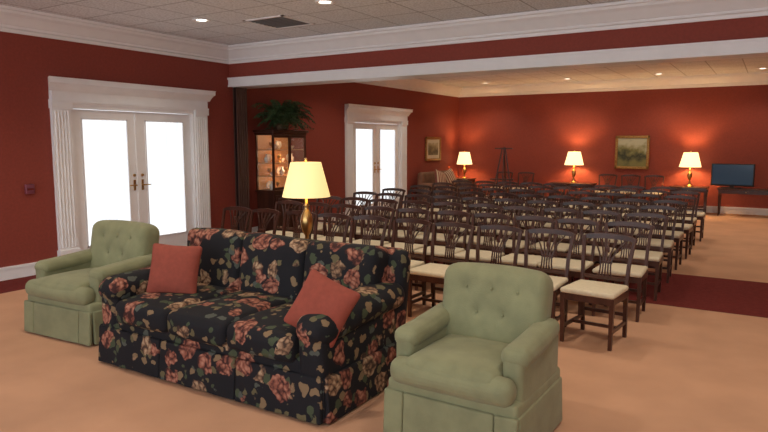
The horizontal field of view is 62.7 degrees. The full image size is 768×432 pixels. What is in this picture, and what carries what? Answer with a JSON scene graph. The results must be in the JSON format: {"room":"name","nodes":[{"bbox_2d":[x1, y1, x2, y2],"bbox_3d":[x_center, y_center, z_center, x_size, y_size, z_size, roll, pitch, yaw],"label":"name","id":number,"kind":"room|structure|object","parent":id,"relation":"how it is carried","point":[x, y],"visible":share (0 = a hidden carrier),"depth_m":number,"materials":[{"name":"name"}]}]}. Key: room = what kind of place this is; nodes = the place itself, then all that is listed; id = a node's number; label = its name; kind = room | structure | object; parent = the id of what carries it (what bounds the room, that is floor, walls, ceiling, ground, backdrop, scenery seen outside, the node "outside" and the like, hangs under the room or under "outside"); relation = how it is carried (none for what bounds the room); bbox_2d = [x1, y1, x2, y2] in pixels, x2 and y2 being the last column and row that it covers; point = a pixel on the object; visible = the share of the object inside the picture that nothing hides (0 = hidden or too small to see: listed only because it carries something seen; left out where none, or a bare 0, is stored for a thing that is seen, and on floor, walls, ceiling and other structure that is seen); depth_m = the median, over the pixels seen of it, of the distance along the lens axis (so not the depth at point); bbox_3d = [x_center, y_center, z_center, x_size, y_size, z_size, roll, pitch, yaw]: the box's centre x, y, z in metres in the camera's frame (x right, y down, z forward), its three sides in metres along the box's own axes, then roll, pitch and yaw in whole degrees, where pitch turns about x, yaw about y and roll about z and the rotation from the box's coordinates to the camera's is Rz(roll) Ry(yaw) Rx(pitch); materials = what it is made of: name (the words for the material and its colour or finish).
{"room":"funeral home chapel","nodes":[
{"label":"funeral home chapel","id":0,"kind":"room"},
{"bbox_2d":[0,31,458,267],"bbox_3d":[-3.110,-1.073,9.596,0.160,3.135,19.581,4,8,31],"label":"wall","id":1,"kind":"structure","parent":0,"point":[28,226],"depth_m":9.21,"materials":[{"name":"red paint"}]},
{"bbox_2d":[0,5,228,63],"bbox_3d":[-5.262,-2.061,5.616,0.214,0.257,10.786,4,8,31],"label":"trim","id":2,"kind":"structure","parent":1,"relation":"attached to","point":[16,20],"depth_m":8.21,"materials":[{"name":"white paint"}]},
{"bbox_2d":[48,76,215,255],"bbox_3d":[-3.459,-0.627,8.915,0.332,2.408,2.675,4,8,31],"label":"door frame","id":3,"kind":"structure","parent":1,"relation":"attached to","point":[66,94],"depth_m":8.25,"materials":[{"name":"white paint"}]},
{"bbox_2d":[72,109,193,250],"bbox_3d":[-3.519,-0.448,8.972,0.192,2.038,1.947,4,8,31],"label":"door","id":4,"kind":"structure","parent":1,"relation":"in","point":[131,166],"depth_m":8.88,"materials":[{"name":"white paint"}]},
{"bbox_2d":[0,203,412,280],"bbox_3d":[-3.029,0.413,9.717,0.030,0.155,19.581,4,8,31],"label":"baseboard","id":5,"kind":"structure","parent":1,"relation":"attached to","point":[28,269],"depth_m":7.56,"materials":[{"name":"white paint"}]},
{"bbox_2d":[354,123,397,213],"bbox_3d":[-0.207,-1.065,14.299,0.192,2.038,1.969,4,8,31],"label":"door","id":6,"kind":"structure","parent":1,"relation":"in","point":[375,145],"depth_m":14.22,"materials":[{"name":"white paint"}]},
{"bbox_2d":[344,104,412,214],"bbox_3d":[-0.148,-1.244,14.241,0.332,2.408,2.696,4,8,31],"label":"door frame","id":7,"kind":"structure","parent":1,"relation":"attached to","point":[354,113],"depth_m":13.82,"materials":[{"name":"white paint"}]},
{"bbox_2d":[355,79,462,96],"bbox_3d":[-0.022,-3.036,14.044,0.214,0.257,8.432,4,8,31],"label":"trim","id":8,"kind":"structure","parent":1,"relation":"attached to","point":[418,85],"depth_m":15.54,"materials":[{"name":"white paint"}]},
{"bbox_2d":[425,137,440,160],"bbox_3d":[1.290,-1.757,16.491,0.043,0.621,0.856,4,8,31],"label":"framed print","id":9,"kind":"object","parent":1,"relation":"attached to","point":[432,144],"visible":1,"depth_m":16.47,"materials":[{"name":"gold metal"}]},
{"bbox_2d":[228,0,767,63],"bbox_3d":[2.495,-2.224,7.028,11.920,0.257,0.214,4,8,31],"label":"trim","id":10,"kind":"structure","parent":1,"relation":"attached to","point":[630,13],"depth_m":7.61,"materials":[{"name":"white paint"}]},
{"bbox_2d":[0,205,767,431],"bbox_3d":[2.085,0.892,6.720,12.348,0.107,19.795,4,8,31],"label":"floor","id":11,"kind":"structure","parent":0,"point":[696,358],"depth_m":4.42,"materials":[{"name":"beige carpet"}]},
{"bbox_2d":[24,220,159,345],"bbox_3d":[-2.497,0.520,5.480,0.891,0.896,0.875,4,8,29],"label":"tufted armchair","id":12,"kind":"object","parent":11,"relation":"on","point":[64,302],"visible":0.6,"depth_m":5.27,"materials":[{"name":"green fabric"}]},
{"bbox_2d":[221,206,250,231],"bbox_3d":[-1.879,0.334,7.395,0.454,0.849,0.540,4,8,31],"label":"dining chair","id":13,"kind":"object","parent":11,"relation":"on","point":[233,225],"visible":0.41,"depth_m":7.53,"materials":[{"name":"brown wood"}]},
{"bbox_2d":[98,227,410,424],"bbox_3d":[-0.958,0.622,4.497,2.136,0.918,1.098,4,8,31],"label":"floral sofa","id":14,"kind":"object","parent":11,"relation":"on","point":[230,338],"visible":0.8,"depth_m":4.16,"materials":[{"name":"fabric"}]},
{"bbox_2d":[146,243,201,293],"bbox_3d":[-1.549,0.399,4.655,0.394,0.380,0.186,1,7,5],"label":"throw pillow","id":15,"kind":"object","parent":14,"relation":"on","point":[174,269],"visible":0.84,"depth_m":4.60,"materials":[{"name":"fabric"}]},
{"bbox_2d":[284,269,359,347],"bbox_3d":[-0.366,0.540,3.708,0.439,0.419,0.208,3,7,25],"label":"throw pillow","id":16,"kind":"object","parent":14,"relation":"on","point":[319,294],"visible":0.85,"depth_m":3.66,"materials":[{"name":"fabric"}]},
{"bbox_2d":[248,208,280,233],"bbox_3d":[-1.499,0.361,7.158,0.454,0.849,0.540,4,8,33],"label":"dining chair","id":17,"kind":"object","parent":11,"relation":"on","point":[266,210],"visible":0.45,"depth_m":7.29,"materials":[{"name":"brown wood"}]},
{"bbox_2d":[253,130,308,231],"bbox_3d":[-1.797,-0.596,11.151,0.476,1.830,0.963,4,8,31],"label":"china cabinet","id":18,"kind":"object","parent":11,"relation":"on","point":[273,155],"visible":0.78,"depth_m":10.94,"materials":[{"name":"brown wood"}]},
{"bbox_2d":[251,100,315,129],"bbox_3d":[-1.642,-1.742,10.908,0.851,0.501,1.256,4,8,31],"label":"potted fern","id":19,"kind":"object","parent":18,"relation":"on","point":[280,115],"visible":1,"depth_m":10.79,"materials":[{"name":"green plant"}]},
{"bbox_2d":[265,200,302,234],"bbox_3d":[-1.381,0.240,8.208,0.454,0.849,0.540,4,8,31],"label":"dining chair","id":20,"kind":"object","parent":11,"relation":"on","point":[282,202],"visible":0.38,"depth_m":8.32,"materials":[{"name":"brown wood"}]},
{"bbox_2d":[282,210,316,238],"bbox_3d":[-1.072,0.385,6.952,0.454,0.849,0.540,4,8,33],"label":"dining chair","id":21,"kind":"object","parent":11,"relation":"on","point":[296,233],"visible":0.32,"depth_m":7.10,"materials":[{"name":"brown wood"}]},
{"bbox_2d":[285,202,330,238],"bbox_3d":[-1.002,0.269,7.955,0.454,0.849,0.540,4,8,34],"label":"dining chair","id":22,"kind":"object","parent":11,"relation":"on","point":[312,204],"visible":0.34,"depth_m":8.03,"materials":[{"name":"brown wood"}]},
{"bbox_2d":[298,196,342,234],"bbox_3d":[-0.912,0.154,8.944,0.454,0.849,0.540,4,8,32],"label":"dining chair","id":23,"kind":"object","parent":11,"relation":"on","point":[320,226],"visible":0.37,"depth_m":9.04,"materials":[{"name":"brown wood"}]},
{"bbox_2d":[313,213,350,242],"bbox_3d":[-0.666,0.418,6.668,0.454,0.849,0.540,4,8,29],"label":"dining chair","id":24,"kind":"object","parent":11,"relation":"on","point":[335,215],"visible":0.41,"depth_m":6.80,"materials":[{"name":"brown wood"}]},
{"bbox_2d":[317,204,360,241],"bbox_3d":[-0.603,0.298,7.705,0.454,0.849,0.540,4,8,30],"label":"dining chair","id":25,"kind":"object","parent":11,"relation":"on","point":[336,238],"visible":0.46,"depth_m":7.81,"materials":[{"name":"brown wood"}]},
{"bbox_2d":[322,197,368,236],"bbox_3d":[-0.528,0.180,8.721,0.454,0.849,0.540,4,8,32],"label":"dining chair","id":26,"kind":"object","parent":11,"relation":"on","point":[359,199],"visible":0.27,"depth_m":8.81,"materials":[{"name":"brown wood"}]},
{"bbox_2d":[338,191,377,239],"bbox_3d":[-0.407,0.059,9.768,0.454,0.849,0.540,4,8,30],"label":"dining chair","id":27,"kind":"object","parent":11,"relation":"on","point":[359,192],"visible":0.15,"depth_m":9.90,"materials":[{"name":"brown wood"}]},
{"bbox_2d":[349,215,388,245],"bbox_3d":[-0.266,0.444,6.440,0.454,0.849,0.540,4,8,29],"label":"dining chair","id":28,"kind":"object","parent":11,"relation":"on","point":[362,217],"visible":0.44,"depth_m":6.58,"materials":[{"name":"brown wood"}]},
{"bbox_2d":[346,206,395,245],"bbox_3d":[-0.181,0.329,7.436,0.454,0.849,0.540,4,8,29],"label":"dining chair","id":29,"kind":"object","parent":11,"relation":"on","point":[359,241],"visible":0.43,"depth_m":7.54,"materials":[{"name":"brown wood"}]},
{"bbox_2d":[356,199,397,242],"bbox_3d":[-0.132,0.210,8.463,0.454,0.849,0.540,4,8,30],"label":"dining chair","id":30,"kind":"object","parent":11,"relation":"on","point":[391,201],"visible":0.34,"depth_m":8.56,"materials":[{"name":"brown wood"}]},
{"bbox_2d":[360,193,402,228],"bbox_3d":[-0.034,0.093,9.477,0.454,0.849,0.540,4,8,29],"label":"dining chair","id":31,"kind":"object","parent":11,"relation":"on","point":[379,194],"visible":0.28,"depth_m":9.59,"materials":[{"name":"brown wood"}]},
{"bbox_2d":[367,188,405,219],"bbox_3d":[0.036,-0.029,10.530,0.454,0.849,0.540,4,8,33],"label":"dining chair","id":32,"kind":"object","parent":11,"relation":"on","point":[385,189],"visible":0.27,"depth_m":10.64,"materials":[{"name":"brown wood"}]},
{"bbox_2d":[381,200,430,259],"bbox_3d":[0.286,0.236,8.237,0.454,0.849,0.540,4,8,33],"label":"dining chair","id":33,"kind":"object","parent":11,"relation":"on","point":[400,231],"visible":0.39,"depth_m":8.32,"materials":[{"name":"brown wood"}]},
{"bbox_2d":[384,208,430,258],"bbox_3d":[0.227,0.356,7.204,0.454,0.849,0.540,4,8,29],"label":"dining chair","id":34,"kind":"object","parent":11,"relation":"on","point":[397,244],"visible":0.25,"depth_m":7.31,"materials":[{"name":"brown wood"}]},
{"bbox_2d":[391,218,432,304],"bbox_3d":[0.156,0.473,6.195,0.454,0.849,0.540,4,8,34],"label":"dining chair","id":35,"kind":"object","parent":11,"relation":"on","point":[414,263],"visible":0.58,"depth_m":6.29,"materials":[{"name":"brown wood"}]},
{"bbox_2d":[394,189,431,219],"bbox_3d":[0.460,0.000,10.281,0.454,0.849,0.540,4,8,34],"label":"dining chair","id":36,"kind":"object","parent":11,"relation":"on","point":[411,190],"visible":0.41,"depth_m":10.39,"materials":[{"name":"brown wood"}]},
{"bbox_2d":[398,194,431,230],"bbox_3d":[0.389,0.119,9.252,0.454,0.849,0.540,4,8,31],"label":"dining chair","id":37,"kind":"object","parent":11,"relation":"on","point":[408,195],"visible":0.23,"depth_m":9.38,"materials":[{"name":"brown wood"}]},
{"bbox_2d":[417,195,459,246],"bbox_3d":[0.782,0.146,9.015,0.454,0.849,0.540,4,8,29],"label":"dining chair","id":38,"kind":"object","parent":11,"relation":"on","point":[449,197],"visible":0.17,"depth_m":9.13,"materials":[{"name":"brown wood"}]},
{"bbox_2d":[414,202,463,264],"bbox_3d":[0.696,0.266,7.980,0.454,0.849,0.540,4,8,31],"label":"dining chair","id":39,"kind":"object","parent":11,"relation":"on","point":[440,236],"visible":0.43,"depth_m":8.05,"materials":[{"name":"brown wood"}]},
{"bbox_2d":[421,190,456,222],"bbox_3d":[0.861,0.025,10.062,0.454,0.849,0.540,4,8,29],"label":"dining chair","id":40,"kind":"object","parent":11,"relation":"on","point":[435,191],"visible":0.35,"depth_m":10.19,"materials":[{"name":"brown wood"}]},
{"bbox_2d":[421,186,456,214],"bbox_3d":[0.965,-0.091,11.065,0.454,0.849,0.540,4,8,33],"label":"dining chair","id":41,"kind":"object","parent":11,"relation":"on","point":[436,187],"visible":0.27,"depth_m":11.18,"materials":[{"name":"brown wood"}]},
{"bbox_2d":[408,222,475,316],"bbox_3d":[0.536,0.506,5.905,0.454,0.849,0.540,4,8,34],"label":"dining chair","id":42,"kind":"object","parent":11,"relation":"on","point":[431,272],"visible":0.68,"depth_m":5.94,"materials":[{"name":"brown wood"}]},
{"bbox_2d":[414,210,471,290],"bbox_3d":[0.649,0.384,6.958,0.454,0.849,0.540,4,8,33],"label":"dining chair","id":43,"kind":"object","parent":11,"relation":"on","point":[439,251],"visible":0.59,"depth_m":6.97,"materials":[{"name":"brown wood"}]},
{"bbox_2d":[417,170,470,204],"bbox_3d":[1.556,-0.692,16.107,0.770,0.883,1.626,4,8,31],"label":"settee","id":44,"kind":"object","parent":11,"relation":"on","point":[424,178],"visible":0.2,"depth_m":15.60,"materials":[{"name":"brown fabric"}]},
{"bbox_2d":[443,168,457,185],"bbox_3d":[1.685,-0.971,16.121,0.208,0.495,0.506,6,9,42],"label":"striped throw pillow","id":45,"kind":"object","parent":44,"relation":"on","point":[450,176],"visible":0.62,"depth_m":16.06,"materials":[{"name":"beige fabric"}]},
{"bbox_2d":[447,191,484,225],"bbox_3d":[1.257,0.058,9.782,0.454,0.849,0.540,4,8,32],"label":"dining chair","id":46,"kind":"object","parent":11,"relation":"on","point":[464,192],"visible":0.29,"depth_m":9.90,"materials":[{"name":"brown wood"}]},
{"bbox_2d":[457,178,475,186],"bbox_3d":[2.176,-0.709,17.302,0.535,0.642,0.535,4,8,31],"label":"side table","id":47,"kind":"object","parent":11,"relation":"on","point":[469,179],"visible":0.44,"depth_m":17.25,"materials":[{"name":"brown wood"}]},
{"bbox_2d":[457,151,471,178],"bbox_3d":[2.204,-1.409,17.267,0.428,0.754,0.428,4,8,31],"label":"table lamp","id":48,"kind":"object","parent":47,"relation":"on","point":[464,158],"visible":1,"depth_m":17.11,"materials":[{"name":"beige fabric"}]},
{"bbox_2d":[447,197,490,249],"bbox_3d":[1.167,0.178,8.737,0.454,0.849,0.540,4,8,32],"label":"dining chair","id":49,"kind":"object","parent":11,"relation":"on","point":[464,198],"visible":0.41,"depth_m":8.85,"materials":[{"name":"brown wood"}]},
{"bbox_2d":[383,262,561,431],"bbox_3d":[0.515,0.753,3.520,0.793,0.883,0.788,4,8,33],"label":"tufted armchair","id":50,"kind":"object","parent":11,"relation":"on","point":[484,358],"visible":1,"depth_m":3.39,"materials":[{"name":"green fabric"}]},
{"bbox_2d":[451,203,500,249],"bbox_3d":[1.134,0.292,7.756,0.454,0.849,0.540,4,8,30],"label":"dining chair","id":51,"kind":"object","parent":11,"relation":"on","point":[460,240],"visible":0.35,"depth_m":7.85,"materials":[{"name":"brown wood"}]},
{"bbox_2d":[452,213,510,263],"bbox_3d":[1.038,0.414,6.701,0.454,0.849,0.540,4,8,33],"label":"dining chair","id":52,"kind":"object","parent":11,"relation":"on","point":[485,256],"visible":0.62,"depth_m":6.75,"materials":[{"name":"brown wood"}]},
{"bbox_2d":[474,188,505,218],"bbox_3d":[1.737,-0.032,10.552,0.454,0.849,0.540,4,8,30],"label":"dining chair","id":53,"kind":"object","parent":11,"relation":"on","point":[483,189],"visible":0.29,"depth_m":10.68,"materials":[{"name":"brown wood"}]},
{"bbox_2d":[475,192,515,225],"bbox_3d":[1.694,0.086,9.533,0.454,0.849,0.540,4,8,33],"label":"dining chair","id":54,"kind":"object","parent":11,"relation":"on","point":[499,193],"visible":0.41,"depth_m":9.64,"materials":[{"name":"brown wood"}]},
{"bbox_2d":[476,225,523,266],"bbox_3d":[0.943,0.531,5.689,0.454,0.849,0.540,4,8,34],"label":"dining chair","id":55,"kind":"object","parent":11,"relation":"on","point":[506,228],"visible":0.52,"depth_m":5.82,"materials":[{"name":"brown wood"}]},
{"bbox_2d":[480,198,523,254],"bbox_3d":[1.587,0.204,8.515,0.454,0.849,0.540,4,8,31],"label":"dining chair","id":56,"kind":"object","parent":11,"relation":"on","point":[499,200],"visible":0.24,"depth_m":8.63,"materials":[{"name":"brown wood"}]},
{"bbox_2d":[490,147,513,198],"bbox_3d":[2.917,-0.908,15.213,0.626,1.524,0.596,3,7,26],"label":"easel","id":57,"kind":"object","parent":11,"relation":"on","point":[504,148],"visible":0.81,"depth_m":15.02,"materials":[{"name":"brown wood"}]},
{"bbox_2d":[486,206,537,253],"bbox_3d":[1.509,0.327,7.457,0.454,0.849,0.540,4,8,30],"label":"dining chair","id":58,"kind":"object","parent":11,"relation":"on","point":[508,249],"visible":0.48,"depth_m":7.55,"materials":[{"name":"brown wood"}]},
{"bbox_2d":[499,189,534,220],"bbox_3d":[2.169,-0.004,10.310,0.454,0.849,0.540,4,8,30],"label":"dining chair","id":59,"kind":"object","parent":11,"relation":"on","point":[511,190],"visible":0.32,"depth_m":10.44,"materials":[{"name":"brown wood"}]},
{"bbox_2d":[497,215,554,274],"bbox_3d":[1.445,0.443,6.449,0.454,0.849,0.540,4,8,33],"label":"dining chair","id":60,"kind":"object","parent":11,"relation":"on","point":[533,260],"visible":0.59,"depth_m":6.53,"materials":[{"name":"brown wood"}]},
{"bbox_2d":[510,194,545,229],"bbox_3d":[2.064,0.115,9.288,0.454,0.849,0.540,5,8,34],"label":"dining chair","id":61,"kind":"object","parent":11,"relation":"on","point":[519,195],"visible":0.36,"depth_m":9.39,"materials":[{"name":"brown wood"}]},
{"bbox_2d":[516,200,558,253],"bbox_3d":[1.980,0.235,8.251,0.454,0.849,0.540,4,8,33],"label":"dining chair","id":62,"kind":"object","parent":11,"relation":"on","point":[546,202],"visible":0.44,"depth_m":8.37,"materials":[{"name":"brown wood"}]},
{"bbox_2d":[527,190,563,222],"bbox_3d":[2.552,0.025,10.063,0.454,0.849,0.540,4,8,33],"label":"dining chair","id":63,"kind":"object","parent":11,"relation":"on","point":[539,191],"visible":0.21,"depth_m":10.17,"materials":[{"name":"brown wood"}]},
{"bbox_2d":[524,228,575,326],"bbox_3d":[1.348,0.560,5.442,0.454,0.849,0.540,4,8,32],"label":"dining chair","id":64,"kind":"object","parent":11,"relation":"on","point":[558,282],"visible":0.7,"depth_m":5.54,"materials":[{"name":"brown wood"}]},
{"bbox_2d":[528,208,579,281],"bbox_3d":[1.951,0.350,7.252,0.454,0.849,0.540,4,8,32],"label":"dining chair","id":65,"kind":"object","parent":11,"relation":"on","point":[562,247],"visible":0.48,"depth_m":7.32,"materials":[{"name":"brown wood"}]},
{"bbox_2d":[535,195,576,242],"bbox_3d":[2.454,0.146,9.021,0.454,0.849,0.540,4,8,33],"label":"dining chair","id":66,"kind":"object","parent":11,"relation":"on","point":[547,224],"visible":0.28,"depth_m":9.14,"materials":[{"name":"brown wood"}]},
{"bbox_2d":[545,187,577,216],"bbox_3d":[3.026,-0.064,10.834,0.454,0.849,0.540,4,8,31],"label":"dining chair","id":67,"kind":"object","parent":11,"relation":"on","point":[553,188],"visible":0.17,"depth_m":10.95,"materials":[{"name":"brown wood"}]},
{"bbox_2d":[538,218,600,314],"bbox_3d":[1.816,0.473,6.194,0.454,0.849,0.540,4,8,33],"label":"dining chair","id":68,"kind":"object","parent":11,"relation":"on","point":[557,263],"visible":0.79,"depth_m":6.21,"materials":[{"name":"brown wood"}]},
{"bbox_2d":[551,201,596,260],"bbox_3d":[2.413,0.259,8.038,0.454,0.849,0.540,4,8,29],"label":"dining chair","id":69,"kind":"object","parent":11,"relation":"on","point":[573,203],"visible":0.29,"depth_m":8.14,"materials":[{"name":"brown wood"}]},
{"bbox_2d":[551,182,596,201],"bbox_3d":[4.764,-0.531,15.903,1.070,0.610,0.449,4,8,31],"label":"console table","id":70,"kind":"object","parent":11,"relation":"on","point":[565,183],"visible":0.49,"depth_m":15.73,"materials":[{"name":"brown wood"}]},
{"bbox_2d":[564,150,583,182],"bbox_3d":[4.776,-1.244,15.839,0.471,0.819,0.471,4,8,31],"label":"table lamp","id":71,"kind":"object","parent":70,"relation":"on","point":[573,158],"visible":1,"depth_m":15.67,"materials":[{"name":"beige fabric"}]},
{"bbox_2d":[564,191,594,225],"bbox_3d":[2.998,0.052,9.826,0.454,0.849,0.540,4,8,30],"label":"dining chair","id":72,"kind":"object","parent":11,"relation":"on","point":[570,192],"visible":0.25,"depth_m":9.96,"materials":[{"name":"brown wood"}]},
{"bbox_2d":[570,197,611,233],"bbox_3d":[2.870,0.174,8.778,0.454,0.849,0.540,4,8,32],"label":"dining chair","id":73,"kind":"object","parent":11,"relation":"on","point":[604,199],"visible":0.2,"depth_m":8.88,"materials":[{"name":"brown wood"}]},
{"bbox_2d":[575,188,606,217],"bbox_3d":[3.440,-0.035,10.582,0.454,0.849,0.540,4,8,33],"label":"dining chair","id":74,"kind":"object","parent":11,"relation":"on","point":[582,189],"visible":0.28,"depth_m":10.71,"materials":[{"name":"brown wood"}]},
{"bbox_2d":[568,210,621,283],"bbox_3d":[2.335,0.381,6.989,0.454,0.849,0.540,4,8,32],"label":"dining chair","id":75,"kind":"object","parent":11,"relation":"on","point":[588,248],"visible":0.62,"depth_m":7.06,"materials":[{"name":"brown wood"}]},
{"bbox_2d":[560,233,637,350],"bbox_3d":[1.753,0.592,5.165,0.454,0.849,0.540,5,8,37],"label":"dining chair","id":76,"kind":"object","parent":11,"relation":"on","point":[584,291],"visible":1,"depth_m":5.15,"materials":[{"name":"brown wood"}]},
{"bbox_2d":[587,192,625,244],"bbox_3d":[3.360,0.085,9.542,0.454,0.849,0.540,4,8,31],"label":"dining chair","id":77,"kind":"object","parent":11,"relation":"on","point":[604,193],"visible":0.21,"depth_m":9.65,"materials":[{"name":"brown wood"}]},
{"bbox_2d":[595,174,617,206],"bbox_3d":[5.418,-0.595,15.423,0.454,0.849,0.540,4,8,31],"label":"dining chair","id":78,"kind":"object","parent":11,"relation":"on","point":[605,175],"visible":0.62,"depth_m":15.53,"materials":[{"name":"brown wood"}]},
{"bbox_2d":[590,204,637,264],"bbox_3d":[2.819,0.293,7.744,0.454,0.849,0.540,4,8,32],"label":"dining chair","id":79,"kind":"object","parent":11,"relation":"on","point":[624,206],"visible":0.27,"depth_m":7.83,"materials":[{"name":"brown wood"}]},
{"bbox_2d":[604,189,637,220],"bbox_3d":[3.888,-0.010,10.364,0.454,0.849,0.540,4,8,29],"label":"dining chair","id":80,"kind":"object","parent":11,"relation":"on","point":[611,190],"visible":0.23,"depth_m":10.48,"materials":[{"name":"brown wood"}]},
{"bbox_2d":[592,221,653,321],"bbox_3d":[2.251,0.501,5.950,0.454,0.849,0.540,4,8,31],"label":"dining chair","id":81,"kind":"object","parent":11,"relation":"on","point":[638,274],"visible":0.64,"depth_m":5.97,"materials":[{"name":"brown wood"}]},
{"bbox_2d":[608,198,649,252],"bbox_3d":[3.288,0.204,8.514,0.454,0.849,0.540,4,8,34],"label":"dining chair","id":82,"kind":"object","parent":11,"relation":"on","point":[623,200],"visible":0.38,"depth_m":8.62,"materials":[{"name":"brown wood"}]},
{"bbox_2d":[617,174,640,205],"bbox_3d":[5.873,-0.563,15.144,0.454,0.849,0.540,4,8,31],"label":"dining chair","id":83,"kind":"object","parent":11,"relation":"on","point":[639,176],"visible":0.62,"depth_m":15.24,"materials":[{"name":"brown wood"}]},
{"bbox_2d":[615,212,668,300],"bbox_3d":[2.741,0.412,6.720,0.454,0.849,0.540,4,8,30],"label":"dining chair","id":84,"kind":"object","parent":11,"relation":"on","point":[655,259],"visible":0.59,"depth_m":6.74,"materials":[{"name":"brown wood"}]},
{"bbox_2d":[623,194,661,230],"bbox_3d":[3.798,0.112,9.310,0.454,0.849,0.540,4,8,33],"label":"dining chair","id":85,"kind":"object","parent":11,"relation":"on","point":[632,195],"visible":0.28,"depth_m":9.43,"materials":[{"name":"brown wood"}]},
{"bbox_2d":[636,190,668,223],"bbox_3d":[4.286,0.019,10.118,0.454,0.849,0.540,4,8,32],"label":"dining chair","id":86,"kind":"object","parent":11,"relation":"on","point":[642,191],"visible":0.24,"depth_m":10.24,"materials":[{"name":"brown wood"}]},
{"bbox_2d":[643,175,664,209],"bbox_3d":[6.328,-0.531,14.865,0.454,0.849,0.540,4,8,31],"label":"dining chair","id":87,"kind":"object","parent":11,"relation":"on","point":[654,176],"visible":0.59,"depth_m":14.98,"materials":[{"name":"brown wood"}]},
{"bbox_2d":[631,205,678,282],"bbox_3d":[3.231,0.317,7.536,0.454,0.849,0.540,4,8,30],"label":"dining chair","id":88,"kind":"object","parent":11,"relation":"on","point":[668,248],"visible":0.56,"depth_m":7.56,"materials":[{"name":"brown wood"}]},
{"bbox_2d":[643,200,687,269],"bbox_3d":[3.696,0.230,8.289,0.454,0.849,0.540,4,8,34],"label":"dining chair","id":89,"kind":"object","parent":11,"relation":"on","point":[678,235],"visible":0.65,"depth_m":8.30,"materials":[{"name":"brown wood"}]},
{"bbox_2d":[657,195,696,258],"bbox_3d":[4.187,0.143,9.044,0.454,0.849,0.540,5,8,34],"label":"dining chair","id":90,"kind":"object","parent":11,"relation":"on","point":[688,228],"visible":0.53,"depth_m":9.06,"materials":[{"name":"brown wood"}]},
{"bbox_2d":[668,191,700,248],"bbox_3d":[4.645,0.050,9.847,0.454,0.849,0.540,4,8,33],"label":"dining chair","id":91,"kind":"object","parent":11,"relation":"on","point":[673,192],"visible":0.45,"depth_m":9.89,"materials":[{"name":"brown wood"}]},
{"bbox_2d":[669,186,708,212],"bbox_3d":[7.013,-0.372,14.524,0.802,0.610,0.449,4,8,31],"label":"console table","id":92,"kind":"object","parent":11,"relation":"on","point":[677,187],"visible":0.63,"depth_m":14.37,"materials":[{"name":"brown wood"}]},
{"bbox_2d":[679,151,700,186],"bbox_3d":[7.024,-1.084,14.460,0.471,0.819,0.471,4,8,31],"label":"table lamp","id":93,"kind":"object","parent":92,"relation":"on","point":[690,159],"visible":1,"depth_m":14.30,"materials":[{"name":"beige fabric"}]},
{"bbox_2d":[677,188,708,241],"bbox_3d":[5.166,-0.038,10.610,0.454,0.849,0.540,4,8,32],"label":"dining chair","id":94,"kind":"object","parent":11,"relation":"on","point":[700,215],"visible":0.59,"depth_m":10.63,"materials":[{"name":"brown wood"}]},
{"bbox_2d":[717,187,767,215],"bbox_3d":[7.968,-0.297,13.875,1.124,0.610,0.482,4,8,31],"label":"table","id":95,"kind":"object","parent":11,"relation":"on","point":[749,191],"visible":0.98,"depth_m":13.77,"materials":[{"name":"brown wood"}]},
{"bbox_2d":[711,163,754,188],"bbox_3d":[7.711,-0.884,13.942,0.856,0.540,0.214,6,9,40],"label":"television","id":96,"kind":"object","parent":95,"relation":"on","point":[731,175],"visible":1,"depth_m":13.90,"materials":[{"name":"black plastic"}]},
{"bbox_3d":[-0.657,0.655,5.421,0.589,0.663,0.428,4,8,31],"label":"end table","id":97,"kind":"object","parent":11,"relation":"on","visible":0},
{"bbox_2d":[282,158,329,238],"bbox_3d":[-0.657,-0.083,5.336,0.407,0.819,0.407,4,8,31],"label":"table lamp","id":98,"kind":"object","parent":97,"relation":"on","point":[305,180],"visible":0.88,"depth_m":5.18,"materials":[{"name":"yellow fabric"}]},
{"bbox_2d":[0,0,767,86],"bbox_3d":[2.085,-2.329,6.347,12.348,0.107,19.795,4,8,31],"label":"ceiling","id":99,"kind":"structure","parent":0,"point":[227,26],"depth_m":7.61,"materials":[{"name":"tile"}]},
{"bbox_2d":[233,87,249,231],"bbox_3d":[-2.379,-0.879,10.550,0.091,2.488,0.268,4,8,31],"label":"partition","id":100,"kind":"object","parent":99,"relation":"hanging from","point":[240,118],"depth_m":10.49,"materials":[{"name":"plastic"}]},
{"bbox_2d":[243,15,314,28],"bbox_3d":[-1.326,-2.461,8.009,0.642,0.013,0.642,4,8,31],"label":"ceiling air vent","id":101,"kind":"object","parent":99,"relation":"in","point":[280,21],"depth_m":8.01,"materials":[{"name":"grey metal"}]},
{"bbox_2d":[227,16,767,88],"bbox_3d":[2.643,-2.068,7.287,11.920,0.626,0.444,4,8,31],"label":"ceiling beam","id":102,"kind":"structure","parent":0,"point":[737,38],"depth_m":7.64,"materials":[{"name":"paint"}]},
{"bbox_2d":[458,85,767,208],"bbox_3d":[7.215,-1.673,14.785,12.241,3.135,0.160,4,8,31],"label":"wall","id":103,"kind":"structure","parent":0,"point":[724,124],"depth_m":15.51,"materials":[{"name":"red paint"}]},
{"bbox_2d":[459,72,767,96],"bbox_3d":[7.117,-3.084,14.462,11.920,0.257,0.214,4,8,31],"label":"trim","id":104,"kind":"structure","parent":103,"relation":"attached to","point":[755,78],"depth_m":15.26,"materials":[{"name":"white paint"}]},
{"bbox_2d":[476,195,767,215],"bbox_3d":[7.165,-0.184,14.876,11.920,0.155,0.030,4,8,31],"label":"baseboard","id":105,"kind":"structure","parent":103,"relation":"attached to","point":[709,209],"depth_m":14.39,"materials":[{"name":"white paint"}]},
{"bbox_2d":[614,135,649,168],"bbox_3d":[6.059,-1.555,15.395,0.792,0.813,0.043,4,8,31],"label":"landscape painting","id":106,"kind":"object","parent":103,"relation":"attached to","point":[631,152],"visible":1,"depth_m":15.39,"materials":[{"name":"gold metal"}]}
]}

